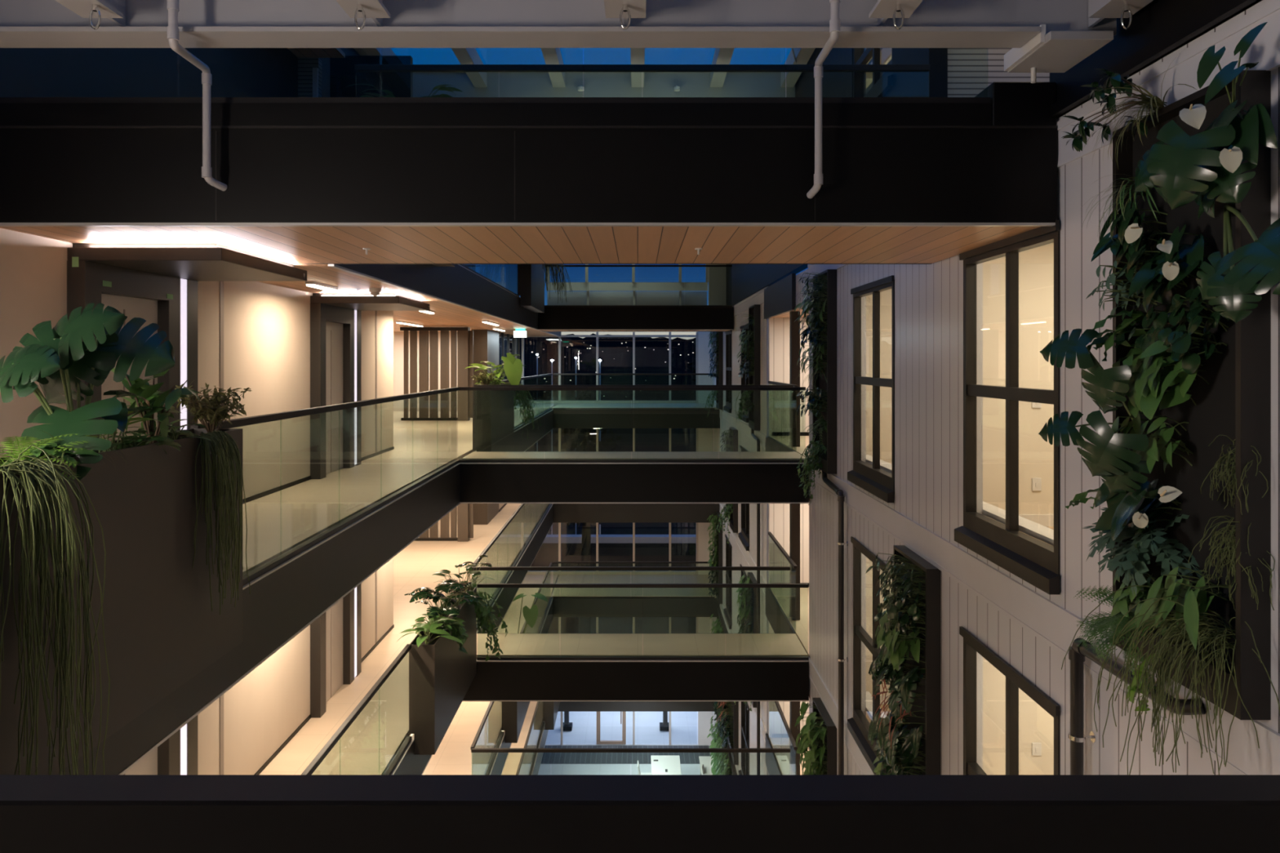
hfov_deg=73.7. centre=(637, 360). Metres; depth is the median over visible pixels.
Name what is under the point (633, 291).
trim
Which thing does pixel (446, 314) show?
ceiling
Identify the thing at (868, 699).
trim
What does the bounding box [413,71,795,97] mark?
wall
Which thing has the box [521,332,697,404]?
window
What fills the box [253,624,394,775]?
baseboard
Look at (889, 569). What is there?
schefflera
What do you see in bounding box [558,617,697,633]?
window
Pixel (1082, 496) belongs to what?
fern
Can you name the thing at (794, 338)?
window
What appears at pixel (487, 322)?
diffuser
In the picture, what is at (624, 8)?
shackle
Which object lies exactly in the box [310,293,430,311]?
entrance canopy
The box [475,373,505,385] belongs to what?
pothos
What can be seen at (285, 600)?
trim
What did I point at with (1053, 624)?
trim
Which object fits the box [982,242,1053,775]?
wall
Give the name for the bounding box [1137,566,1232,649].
peace lily
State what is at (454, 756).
floor
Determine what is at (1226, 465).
rhipsalis
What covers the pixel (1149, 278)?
plant
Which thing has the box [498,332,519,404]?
window
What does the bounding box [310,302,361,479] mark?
door
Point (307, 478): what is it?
baseboard
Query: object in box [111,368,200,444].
philodendron
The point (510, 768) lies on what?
floor
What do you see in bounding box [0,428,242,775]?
planter
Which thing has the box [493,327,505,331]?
ceiling light
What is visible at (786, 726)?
glass balustrade
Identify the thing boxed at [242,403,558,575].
floor
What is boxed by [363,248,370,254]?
sprinkler
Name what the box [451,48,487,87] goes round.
rafter
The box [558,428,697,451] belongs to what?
window
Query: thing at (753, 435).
drain pipe
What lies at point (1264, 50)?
trim
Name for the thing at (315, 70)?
trim
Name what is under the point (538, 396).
glass balustrade
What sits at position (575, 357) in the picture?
street lamp
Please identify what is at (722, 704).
bromeliad
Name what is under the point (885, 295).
wall
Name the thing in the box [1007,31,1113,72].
tray
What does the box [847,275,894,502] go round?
window
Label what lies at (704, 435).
wall
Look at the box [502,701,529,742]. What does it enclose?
planter
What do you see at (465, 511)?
slatted screen
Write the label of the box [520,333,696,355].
hill
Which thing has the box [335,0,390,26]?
roof beam
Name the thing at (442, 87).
philodendron
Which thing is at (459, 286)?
trim
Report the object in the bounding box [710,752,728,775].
philodendron
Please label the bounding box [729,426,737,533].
frame
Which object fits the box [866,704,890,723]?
floor
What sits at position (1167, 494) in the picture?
flower
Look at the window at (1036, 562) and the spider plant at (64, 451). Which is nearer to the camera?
the spider plant at (64, 451)
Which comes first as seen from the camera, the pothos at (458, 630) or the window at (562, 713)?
the pothos at (458, 630)
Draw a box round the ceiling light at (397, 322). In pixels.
[395,320,423,326]
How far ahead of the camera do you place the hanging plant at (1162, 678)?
3.57 m
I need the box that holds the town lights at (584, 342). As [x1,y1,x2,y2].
[531,342,688,396]
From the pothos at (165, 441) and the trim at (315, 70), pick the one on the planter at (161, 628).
the pothos at (165, 441)
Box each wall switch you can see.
[1031,402,1041,408]
[1031,478,1041,490]
[1031,742,1041,755]
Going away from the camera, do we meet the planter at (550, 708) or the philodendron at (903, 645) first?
the philodendron at (903, 645)
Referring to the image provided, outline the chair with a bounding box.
[637,760,651,775]
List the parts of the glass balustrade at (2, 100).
glass panel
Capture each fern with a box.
[0,433,88,499]
[740,314,754,333]
[803,408,826,446]
[1064,488,1099,509]
[1073,585,1156,693]
[1081,499,1202,596]
[1087,309,1149,367]
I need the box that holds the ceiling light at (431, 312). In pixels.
[419,310,435,314]
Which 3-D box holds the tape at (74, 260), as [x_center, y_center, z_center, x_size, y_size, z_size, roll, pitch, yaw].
[-3.920,-0.690,5.949,0.045,0.070,0.003,0,0,0]
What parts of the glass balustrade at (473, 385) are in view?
handrail, glass panel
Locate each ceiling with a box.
[255,264,555,336]
[287,48,345,57]
[354,48,367,55]
[772,305,808,317]
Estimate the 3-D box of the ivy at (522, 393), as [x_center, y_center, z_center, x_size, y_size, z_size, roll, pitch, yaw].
[-2.052,0.889,15.338,0.616,1.045,1.327,0,0,0]
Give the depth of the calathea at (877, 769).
7.87 m
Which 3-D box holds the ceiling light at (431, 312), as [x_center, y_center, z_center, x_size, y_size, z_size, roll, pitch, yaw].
[-3.420,-0.805,13.850,0.090,0.050,0.720,0,0,0]
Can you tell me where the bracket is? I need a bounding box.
[604,0,645,26]
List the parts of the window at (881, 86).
sill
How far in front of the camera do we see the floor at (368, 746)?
11.59 m
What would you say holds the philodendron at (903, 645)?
attached to the wall at (929, 298)
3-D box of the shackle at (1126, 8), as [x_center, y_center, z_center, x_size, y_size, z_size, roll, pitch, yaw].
[2.360,-1.660,4.120,0.053,0.120,0.024,0,0,0]
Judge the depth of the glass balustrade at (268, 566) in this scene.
7.15 m
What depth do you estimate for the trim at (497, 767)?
16.61 m
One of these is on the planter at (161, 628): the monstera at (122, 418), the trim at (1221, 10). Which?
the monstera at (122, 418)
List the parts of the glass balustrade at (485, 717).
handrail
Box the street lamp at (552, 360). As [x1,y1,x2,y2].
[551,359,553,534]
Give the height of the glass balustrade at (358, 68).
1.110 m
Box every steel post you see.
[789,503,799,620]
[789,701,799,775]
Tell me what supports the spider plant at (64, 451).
in the planter at (161, 628)
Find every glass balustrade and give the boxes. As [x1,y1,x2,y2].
[0,48,990,102]
[0,775,1279,852]
[190,386,459,586]
[300,644,411,775]
[355,64,929,71]
[458,386,805,462]
[460,264,519,296]
[470,701,503,775]
[471,566,790,570]
[471,748,790,752]
[473,385,793,451]
[473,503,552,630]
[476,583,808,660]
[501,373,552,431]
[515,701,544,775]
[520,562,552,633]
[544,264,732,306]
[553,373,715,409]
[553,561,715,598]
[767,381,797,451]
[767,531,797,634]
[767,701,797,775]
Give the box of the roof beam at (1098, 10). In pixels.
[1088,0,1153,26]
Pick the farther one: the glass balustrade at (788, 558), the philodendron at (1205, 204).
the glass balustrade at (788, 558)
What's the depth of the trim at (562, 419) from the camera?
26.20 m
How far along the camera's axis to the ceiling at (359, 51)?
12.81 m
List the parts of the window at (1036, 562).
sill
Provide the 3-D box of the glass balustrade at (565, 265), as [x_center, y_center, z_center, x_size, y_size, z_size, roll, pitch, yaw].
[-0.015,-1.960,22.360,4.970,1.110,0.060,0,0,0]
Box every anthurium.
[1090,201,1179,282]
[1094,479,1182,549]
[1178,22,1277,192]
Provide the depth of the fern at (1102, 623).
4.17 m
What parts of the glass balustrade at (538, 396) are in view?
glass panel, handrail, glass panel, glass panel, glass panel, glass panel, glass panel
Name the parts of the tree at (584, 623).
crown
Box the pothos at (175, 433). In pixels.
[128,418,211,441]
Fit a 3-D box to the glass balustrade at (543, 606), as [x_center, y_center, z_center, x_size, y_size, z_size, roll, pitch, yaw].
[-2.650,6.740,22.800,0.060,1.110,6.800,0,0,0]
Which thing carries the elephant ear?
on the planter at (493, 411)
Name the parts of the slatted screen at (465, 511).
rail, post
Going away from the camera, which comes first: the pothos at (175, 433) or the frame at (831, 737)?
the pothos at (175, 433)
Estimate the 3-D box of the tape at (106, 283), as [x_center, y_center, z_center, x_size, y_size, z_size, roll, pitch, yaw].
[-3.854,-0.560,6.200,0.003,0.040,0.100,0,0,0]
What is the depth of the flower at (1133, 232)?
3.76 m
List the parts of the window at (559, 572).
rail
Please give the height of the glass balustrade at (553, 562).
1.110 m
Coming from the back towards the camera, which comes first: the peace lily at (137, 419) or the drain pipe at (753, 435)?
the drain pipe at (753, 435)
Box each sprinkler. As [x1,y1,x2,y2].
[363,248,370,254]
[694,248,702,254]
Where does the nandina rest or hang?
on the planter at (161, 628)
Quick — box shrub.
[471,371,496,385]
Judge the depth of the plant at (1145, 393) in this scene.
3.82 m
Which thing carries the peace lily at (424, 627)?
on the planter at (441, 675)
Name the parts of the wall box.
plate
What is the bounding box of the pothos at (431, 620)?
[409,611,465,634]
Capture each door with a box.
[66,260,197,440]
[123,715,197,775]
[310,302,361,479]
[310,583,361,718]
[596,711,626,744]
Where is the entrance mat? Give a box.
[540,745,710,764]
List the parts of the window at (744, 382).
sill, glass pane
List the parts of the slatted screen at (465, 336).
rail, rail, post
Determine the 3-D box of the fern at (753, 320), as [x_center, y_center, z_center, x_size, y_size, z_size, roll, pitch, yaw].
[2.398,-0.779,18.116,0.435,0.424,0.634,0,0,0]
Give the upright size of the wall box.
0.180 m
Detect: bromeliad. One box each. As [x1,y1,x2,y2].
[715,701,733,722]
[870,673,924,747]
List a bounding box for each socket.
[167,0,178,11]
[167,26,178,41]
[201,72,212,85]
[201,166,212,177]
[813,66,822,78]
[813,173,822,184]
[829,17,840,33]
[837,495,844,502]
[1068,646,1085,662]
[1071,637,1092,656]
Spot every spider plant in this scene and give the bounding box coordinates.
[29,428,138,471]
[738,402,754,422]
[799,357,826,391]
[1081,173,1166,237]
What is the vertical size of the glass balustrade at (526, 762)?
1.110 m
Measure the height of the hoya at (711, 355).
0.990 m
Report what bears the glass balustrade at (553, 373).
on the floor at (678, 406)
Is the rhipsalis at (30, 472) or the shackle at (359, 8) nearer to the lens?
the rhipsalis at (30, 472)
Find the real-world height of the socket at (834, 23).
0.060 m
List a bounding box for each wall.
[0,48,475,271]
[0,227,393,775]
[297,57,321,97]
[329,55,413,97]
[393,332,457,411]
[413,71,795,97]
[471,329,498,524]
[530,534,696,566]
[545,711,697,745]
[546,282,707,290]
[546,291,706,305]
[697,331,712,746]
[708,266,726,305]
[712,0,1279,775]
[768,317,808,737]
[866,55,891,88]
[866,288,891,695]
[947,48,1049,97]
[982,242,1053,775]
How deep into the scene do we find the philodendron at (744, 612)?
18.16 m
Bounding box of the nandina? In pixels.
[174,382,251,432]
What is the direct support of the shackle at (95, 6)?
hanging from the roof beam at (113, 10)
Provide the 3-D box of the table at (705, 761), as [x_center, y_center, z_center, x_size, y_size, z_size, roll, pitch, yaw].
[2.175,12.660,25.650,0.550,0.760,1.700,0,0,0]
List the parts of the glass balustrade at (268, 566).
handrail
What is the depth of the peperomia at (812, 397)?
11.26 m
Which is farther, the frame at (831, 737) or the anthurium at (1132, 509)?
the frame at (831, 737)
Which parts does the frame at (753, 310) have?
panel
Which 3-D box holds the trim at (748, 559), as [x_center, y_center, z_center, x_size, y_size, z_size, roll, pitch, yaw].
[2.520,4.505,22.850,0.020,0.270,12.300,0,0,0]
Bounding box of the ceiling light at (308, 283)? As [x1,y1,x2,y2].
[305,280,337,291]
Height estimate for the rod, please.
0.061 m
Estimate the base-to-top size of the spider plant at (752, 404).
0.487 m
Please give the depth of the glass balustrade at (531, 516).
19.78 m
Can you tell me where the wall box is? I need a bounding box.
[1004,24,1113,83]
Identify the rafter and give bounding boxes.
[361,48,395,55]
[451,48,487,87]
[541,48,565,87]
[630,48,644,87]
[710,48,734,87]
[780,48,815,87]
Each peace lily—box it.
[84,410,162,452]
[398,618,462,647]
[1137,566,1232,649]
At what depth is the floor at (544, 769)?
27.24 m
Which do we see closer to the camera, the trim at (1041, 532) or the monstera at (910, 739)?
the trim at (1041, 532)
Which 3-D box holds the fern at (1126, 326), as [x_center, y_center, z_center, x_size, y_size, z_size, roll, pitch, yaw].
[2.338,-0.082,4.160,0.308,0.333,0.294,0,0,-40]
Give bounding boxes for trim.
[55,409,552,775]
[219,280,223,421]
[219,694,223,775]
[312,67,318,97]
[328,264,560,337]
[375,311,377,452]
[375,570,377,643]
[391,503,553,775]
[488,576,559,775]
[531,721,548,775]
[552,409,719,428]
[552,503,719,522]
[552,598,719,617]
[558,701,714,711]
[586,290,589,305]
[633,290,635,305]
[679,290,681,305]
[719,408,767,448]
[719,503,766,596]
[719,604,767,743]
[733,288,764,316]
[734,764,739,775]
[764,273,795,319]
[765,437,788,451]
[765,587,792,633]
[765,733,779,775]
[807,0,1279,281]
[808,462,1279,775]
[808,657,874,775]
[866,48,891,78]
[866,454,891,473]
[866,691,885,719]
[982,501,1053,546]
[1050,0,1258,115]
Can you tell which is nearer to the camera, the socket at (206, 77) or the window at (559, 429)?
the socket at (206, 77)
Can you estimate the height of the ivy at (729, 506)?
0.962 m
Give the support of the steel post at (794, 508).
on the floor at (801, 627)
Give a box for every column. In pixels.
[563,711,572,731]
[659,711,668,731]
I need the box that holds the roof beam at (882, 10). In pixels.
[868,0,922,26]
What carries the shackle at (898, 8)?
hanging from the roof beam at (882, 10)
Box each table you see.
[650,755,681,775]
[698,756,713,775]
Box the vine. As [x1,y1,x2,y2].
[1127,653,1159,711]
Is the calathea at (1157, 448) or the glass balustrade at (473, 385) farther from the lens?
the glass balustrade at (473, 385)
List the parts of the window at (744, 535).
sill, frame, glass pane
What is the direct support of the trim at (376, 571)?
attached to the wall at (267, 326)
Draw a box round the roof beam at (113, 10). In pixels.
[54,0,125,26]
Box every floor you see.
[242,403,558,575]
[258,503,520,775]
[422,573,558,775]
[501,701,537,775]
[537,764,700,775]
[551,403,718,409]
[551,573,716,598]
[768,435,808,458]
[768,737,808,775]
[769,586,810,658]
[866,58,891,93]
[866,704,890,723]
[1018,526,1053,545]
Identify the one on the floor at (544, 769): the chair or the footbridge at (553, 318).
the chair
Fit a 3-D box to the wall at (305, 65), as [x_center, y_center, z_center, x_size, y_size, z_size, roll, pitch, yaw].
[-4.565,-2.595,10.560,1.270,2.270,0.120,0,0,0]
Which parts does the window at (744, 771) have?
glass pane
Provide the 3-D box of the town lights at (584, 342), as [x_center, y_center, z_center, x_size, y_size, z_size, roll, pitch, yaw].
[-9.041,2.003,87.000,97.092,8.587,34.099,0,0,0]
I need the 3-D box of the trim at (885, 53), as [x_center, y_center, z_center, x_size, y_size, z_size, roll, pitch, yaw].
[2.750,-3.430,9.250,0.160,0.040,2.100,0,0,0]
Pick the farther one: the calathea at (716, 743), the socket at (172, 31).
the calathea at (716, 743)
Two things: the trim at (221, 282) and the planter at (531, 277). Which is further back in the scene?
the planter at (531, 277)
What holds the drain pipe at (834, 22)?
attached to the footbridge at (307, 183)
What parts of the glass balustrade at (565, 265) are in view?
handrail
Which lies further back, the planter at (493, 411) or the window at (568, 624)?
the window at (568, 624)
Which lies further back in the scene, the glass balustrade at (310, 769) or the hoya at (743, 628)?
the hoya at (743, 628)
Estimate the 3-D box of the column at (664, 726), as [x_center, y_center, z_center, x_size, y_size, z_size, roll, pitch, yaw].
[0.980,11.520,30.250,0.400,3.040,0.400,0,0,0]
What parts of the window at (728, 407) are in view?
sill, frame, glass pane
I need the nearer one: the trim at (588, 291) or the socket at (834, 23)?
the socket at (834, 23)
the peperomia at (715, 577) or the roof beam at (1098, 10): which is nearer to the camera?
the roof beam at (1098, 10)
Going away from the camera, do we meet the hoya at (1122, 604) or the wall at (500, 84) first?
the hoya at (1122, 604)
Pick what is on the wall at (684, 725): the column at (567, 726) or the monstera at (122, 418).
the column at (567, 726)
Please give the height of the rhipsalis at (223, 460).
0.992 m
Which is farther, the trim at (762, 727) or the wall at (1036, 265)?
the trim at (762, 727)
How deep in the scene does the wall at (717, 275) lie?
24.20 m
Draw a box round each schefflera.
[720,429,733,451]
[795,271,826,306]
[865,552,924,607]
[1061,68,1147,151]
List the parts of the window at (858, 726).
sill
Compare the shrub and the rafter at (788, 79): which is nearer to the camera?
the rafter at (788, 79)
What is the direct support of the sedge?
attached to the wall at (929, 298)
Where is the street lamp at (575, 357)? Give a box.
[574,356,577,534]
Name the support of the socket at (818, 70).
attached to the drain pipe at (834, 22)
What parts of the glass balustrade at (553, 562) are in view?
handrail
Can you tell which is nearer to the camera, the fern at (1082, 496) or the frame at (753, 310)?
the fern at (1082, 496)
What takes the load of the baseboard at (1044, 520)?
attached to the wall at (1036, 265)
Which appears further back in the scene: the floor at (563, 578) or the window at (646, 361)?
the window at (646, 361)
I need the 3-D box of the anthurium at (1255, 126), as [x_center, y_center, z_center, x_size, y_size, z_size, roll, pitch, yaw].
[2.329,-0.973,3.380,0.311,0.609,0.353,0,0,0]
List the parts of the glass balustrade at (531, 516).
handrail, glass panel, glass panel, glass panel, glass panel, glass panel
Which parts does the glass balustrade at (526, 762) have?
glass panel, glass panel, glass panel, glass panel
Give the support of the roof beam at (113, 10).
attached to the roof beam at (24, 24)
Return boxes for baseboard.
[242,446,394,504]
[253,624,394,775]
[772,431,808,435]
[772,582,808,586]
[772,733,808,737]
[880,695,890,704]
[987,515,1053,526]
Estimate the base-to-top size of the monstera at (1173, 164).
0.384 m
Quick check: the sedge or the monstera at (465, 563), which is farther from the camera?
the monstera at (465, 563)
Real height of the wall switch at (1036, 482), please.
0.110 m
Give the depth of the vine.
3.96 m
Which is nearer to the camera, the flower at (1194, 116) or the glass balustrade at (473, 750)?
the flower at (1194, 116)
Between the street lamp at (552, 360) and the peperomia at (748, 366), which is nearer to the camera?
the peperomia at (748, 366)
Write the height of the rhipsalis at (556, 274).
1.329 m
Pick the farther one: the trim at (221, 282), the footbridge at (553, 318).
the footbridge at (553, 318)
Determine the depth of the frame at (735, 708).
21.46 m
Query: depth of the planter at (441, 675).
10.13 m
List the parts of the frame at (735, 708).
panel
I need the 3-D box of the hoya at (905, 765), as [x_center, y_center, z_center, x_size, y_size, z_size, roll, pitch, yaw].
[2.320,3.521,7.608,0.346,0.455,0.726,0,0,0]
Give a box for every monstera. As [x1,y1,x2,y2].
[0,302,175,479]
[98,390,165,453]
[404,578,482,619]
[457,555,492,591]
[867,702,924,767]
[868,643,924,713]
[1038,328,1152,493]
[1133,120,1257,209]
[1195,204,1279,323]
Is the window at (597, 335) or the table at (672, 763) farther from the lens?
the window at (597, 335)
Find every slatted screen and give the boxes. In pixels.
[400,327,473,420]
[413,503,473,541]
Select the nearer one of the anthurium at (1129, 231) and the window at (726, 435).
the anthurium at (1129, 231)
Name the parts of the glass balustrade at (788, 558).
handrail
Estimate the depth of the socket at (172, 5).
4.26 m
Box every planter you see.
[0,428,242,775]
[408,586,476,755]
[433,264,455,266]
[472,382,514,451]
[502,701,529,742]
[517,264,544,312]
[543,701,559,729]
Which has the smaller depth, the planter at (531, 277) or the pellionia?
the pellionia
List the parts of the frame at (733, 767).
panel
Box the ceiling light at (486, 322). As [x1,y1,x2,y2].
[481,320,499,325]
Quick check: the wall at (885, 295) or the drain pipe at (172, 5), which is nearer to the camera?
the drain pipe at (172, 5)
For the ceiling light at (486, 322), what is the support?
attached to the ceiling at (446, 314)
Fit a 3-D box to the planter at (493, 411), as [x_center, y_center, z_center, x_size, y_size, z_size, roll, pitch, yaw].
[-2.510,1.042,15.025,0.300,1.275,2.550,0,0,0]
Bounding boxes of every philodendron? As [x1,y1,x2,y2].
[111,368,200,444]
[347,84,462,97]
[431,564,494,606]
[464,354,525,385]
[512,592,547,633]
[707,331,719,353]
[707,541,718,573]
[710,613,724,633]
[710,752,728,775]
[735,575,752,623]
[737,328,754,358]
[794,297,826,330]
[795,700,826,775]
[875,611,924,671]
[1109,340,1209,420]
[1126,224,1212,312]
[1184,117,1231,218]
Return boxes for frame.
[715,331,723,408]
[715,511,722,604]
[716,608,738,764]
[716,718,737,775]
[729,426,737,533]
[747,572,756,707]
[748,304,759,430]
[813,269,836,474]
[813,697,836,775]
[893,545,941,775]
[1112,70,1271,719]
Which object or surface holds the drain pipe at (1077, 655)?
attached to the wall at (929, 298)
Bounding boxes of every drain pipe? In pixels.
[167,0,226,191]
[751,428,759,775]
[806,0,840,198]
[822,471,848,775]
[1068,637,1206,775]
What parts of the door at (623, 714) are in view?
handle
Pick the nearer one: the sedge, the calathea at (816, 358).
the sedge
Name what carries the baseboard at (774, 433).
attached to the wall at (778, 327)
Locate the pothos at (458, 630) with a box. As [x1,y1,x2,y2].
[448,616,468,653]
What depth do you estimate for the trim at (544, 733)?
22.71 m
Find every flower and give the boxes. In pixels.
[1124,223,1142,243]
[1132,511,1148,528]
[1156,240,1173,253]
[1157,485,1182,502]
[1162,261,1179,280]
[1178,103,1206,128]
[1218,146,1242,173]
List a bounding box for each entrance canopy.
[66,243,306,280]
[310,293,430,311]
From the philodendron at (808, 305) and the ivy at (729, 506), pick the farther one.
the ivy at (729, 506)
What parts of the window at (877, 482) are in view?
sill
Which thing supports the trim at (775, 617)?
attached to the wall at (929, 298)
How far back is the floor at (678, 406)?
27.15 m
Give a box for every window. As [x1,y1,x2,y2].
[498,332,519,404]
[520,349,696,451]
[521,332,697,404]
[527,522,697,576]
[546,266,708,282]
[547,522,696,633]
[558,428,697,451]
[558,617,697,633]
[560,711,671,745]
[723,329,732,413]
[723,435,729,517]
[723,533,732,629]
[737,444,749,551]
[737,701,749,775]
[739,324,748,422]
[739,564,747,632]
[789,311,799,446]
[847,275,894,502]
[847,536,893,775]
[853,48,893,97]
[954,220,1060,595]
[959,626,1060,775]
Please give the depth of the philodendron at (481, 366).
15.00 m
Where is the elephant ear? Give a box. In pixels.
[496,352,522,385]
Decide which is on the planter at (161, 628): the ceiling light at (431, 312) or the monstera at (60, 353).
the monstera at (60, 353)
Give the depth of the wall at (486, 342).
22.60 m
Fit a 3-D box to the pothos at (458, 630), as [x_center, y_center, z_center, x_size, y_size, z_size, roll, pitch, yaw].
[-2.241,3.449,10.774,0.259,0.408,0.506,0,0,0]
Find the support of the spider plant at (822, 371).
attached to the wall at (929, 298)
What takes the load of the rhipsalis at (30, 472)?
hanging from the planter at (161, 628)
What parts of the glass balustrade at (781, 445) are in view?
handrail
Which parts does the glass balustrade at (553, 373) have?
handrail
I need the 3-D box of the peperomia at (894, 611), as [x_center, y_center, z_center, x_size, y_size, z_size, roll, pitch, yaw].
[2.325,2.226,7.575,0.335,0.415,0.887,0,0,0]
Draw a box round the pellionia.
[1086,260,1157,319]
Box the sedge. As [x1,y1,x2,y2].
[1079,53,1196,167]
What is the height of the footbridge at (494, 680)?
0.650 m
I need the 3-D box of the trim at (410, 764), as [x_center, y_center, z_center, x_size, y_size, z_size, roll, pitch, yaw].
[-2.643,4.692,13.700,0.094,0.595,30.600,0,0,0]
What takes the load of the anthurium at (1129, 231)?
attached to the wall at (929, 298)
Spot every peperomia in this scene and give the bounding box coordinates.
[707,565,718,597]
[737,351,754,379]
[796,385,826,417]
[874,583,924,635]
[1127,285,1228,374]
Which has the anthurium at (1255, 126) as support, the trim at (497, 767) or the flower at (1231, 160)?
the flower at (1231, 160)
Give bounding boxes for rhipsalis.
[0,444,110,775]
[192,430,250,614]
[542,264,572,302]
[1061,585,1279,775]
[1187,515,1275,610]
[1200,435,1268,515]
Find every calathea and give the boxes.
[706,515,718,544]
[706,715,733,775]
[796,342,826,373]
[872,755,915,775]
[1111,411,1193,478]
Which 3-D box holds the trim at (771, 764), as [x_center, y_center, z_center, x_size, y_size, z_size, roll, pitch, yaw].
[2.525,7.582,15.180,0.050,0.575,3.040,0,0,0]
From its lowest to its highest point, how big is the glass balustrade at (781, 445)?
1.110 m
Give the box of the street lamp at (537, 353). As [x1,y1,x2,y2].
[536,353,537,451]
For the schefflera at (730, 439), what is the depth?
21.91 m
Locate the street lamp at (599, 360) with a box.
[598,358,601,534]
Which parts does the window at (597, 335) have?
rail, rail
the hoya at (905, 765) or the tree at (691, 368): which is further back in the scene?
the tree at (691, 368)
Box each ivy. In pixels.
[502,382,541,439]
[704,390,718,417]
[716,503,733,543]
[733,701,751,711]
[734,383,754,420]
[795,440,826,505]
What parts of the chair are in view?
backrest, seat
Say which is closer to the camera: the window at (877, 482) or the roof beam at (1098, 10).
the roof beam at (1098, 10)
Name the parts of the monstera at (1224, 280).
stem, stem, stem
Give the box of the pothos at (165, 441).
[102,431,181,453]
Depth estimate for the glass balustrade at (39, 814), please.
0.77 m
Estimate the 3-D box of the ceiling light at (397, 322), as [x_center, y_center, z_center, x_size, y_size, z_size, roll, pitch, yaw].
[-4.970,-0.805,18.650,0.090,0.050,1.920,0,0,0]
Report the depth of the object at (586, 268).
24.25 m
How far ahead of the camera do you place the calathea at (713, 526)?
25.75 m
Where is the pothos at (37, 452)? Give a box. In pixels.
[0,442,99,467]
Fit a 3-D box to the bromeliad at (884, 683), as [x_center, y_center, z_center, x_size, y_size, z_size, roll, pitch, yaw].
[2.288,3.050,7.532,0.408,0.440,0.708,0,0,0]
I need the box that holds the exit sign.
[513,328,527,337]
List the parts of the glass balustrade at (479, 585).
handrail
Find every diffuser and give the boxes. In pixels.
[306,284,337,291]
[395,322,422,326]
[482,321,498,325]
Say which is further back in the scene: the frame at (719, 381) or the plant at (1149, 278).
the frame at (719, 381)
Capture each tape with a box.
[71,257,78,266]
[102,280,111,287]
[166,293,173,299]
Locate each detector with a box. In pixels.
[368,287,381,296]
[577,84,583,91]
[673,85,679,91]
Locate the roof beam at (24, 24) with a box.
[0,0,1116,48]
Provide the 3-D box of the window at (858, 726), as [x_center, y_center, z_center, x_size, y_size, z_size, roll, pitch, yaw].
[2.527,3.178,9.190,0.145,2.235,1.620,0,0,0]
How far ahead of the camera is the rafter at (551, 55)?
12.57 m
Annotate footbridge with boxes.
[0,81,1057,264]
[460,451,808,503]
[462,633,808,701]
[537,305,733,331]
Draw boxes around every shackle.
[88,3,101,29]
[354,3,365,29]
[619,3,631,29]
[893,3,904,29]
[1120,3,1132,29]
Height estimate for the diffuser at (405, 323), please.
0.020 m
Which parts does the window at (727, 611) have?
sill, frame, glass pane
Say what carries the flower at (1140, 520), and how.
on the anthurium at (1132, 509)
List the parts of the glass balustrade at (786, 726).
handrail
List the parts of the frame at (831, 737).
panel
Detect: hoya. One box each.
[708,347,719,379]
[711,701,733,748]
[737,614,752,633]
[798,317,826,349]
[873,727,924,775]
[1111,567,1189,639]
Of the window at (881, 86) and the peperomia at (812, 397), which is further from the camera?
the peperomia at (812, 397)
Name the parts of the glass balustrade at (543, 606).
glass panel, glass panel, glass panel, glass panel, glass panel, glass panel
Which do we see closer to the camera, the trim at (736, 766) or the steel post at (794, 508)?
the steel post at (794, 508)
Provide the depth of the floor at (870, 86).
9.71 m
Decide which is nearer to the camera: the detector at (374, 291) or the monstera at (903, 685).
the monstera at (903, 685)
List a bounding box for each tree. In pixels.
[545,390,625,633]
[687,351,696,381]
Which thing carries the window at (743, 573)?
in the wall at (929, 298)
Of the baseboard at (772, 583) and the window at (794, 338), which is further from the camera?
the baseboard at (772, 583)
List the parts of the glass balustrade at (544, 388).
glass panel, handrail, glass panel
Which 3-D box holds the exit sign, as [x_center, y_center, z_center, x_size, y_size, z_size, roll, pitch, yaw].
[-3.030,-0.713,22.018,0.340,0.225,0.064,0,0,0]
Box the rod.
[791,48,796,62]
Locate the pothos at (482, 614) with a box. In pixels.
[466,591,507,661]
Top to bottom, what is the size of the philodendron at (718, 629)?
1.077 m
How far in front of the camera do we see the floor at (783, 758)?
15.65 m
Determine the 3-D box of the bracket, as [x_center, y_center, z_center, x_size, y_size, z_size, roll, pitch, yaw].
[-0.060,-1.970,2.675,0.200,0.500,3.550,0,0,0]

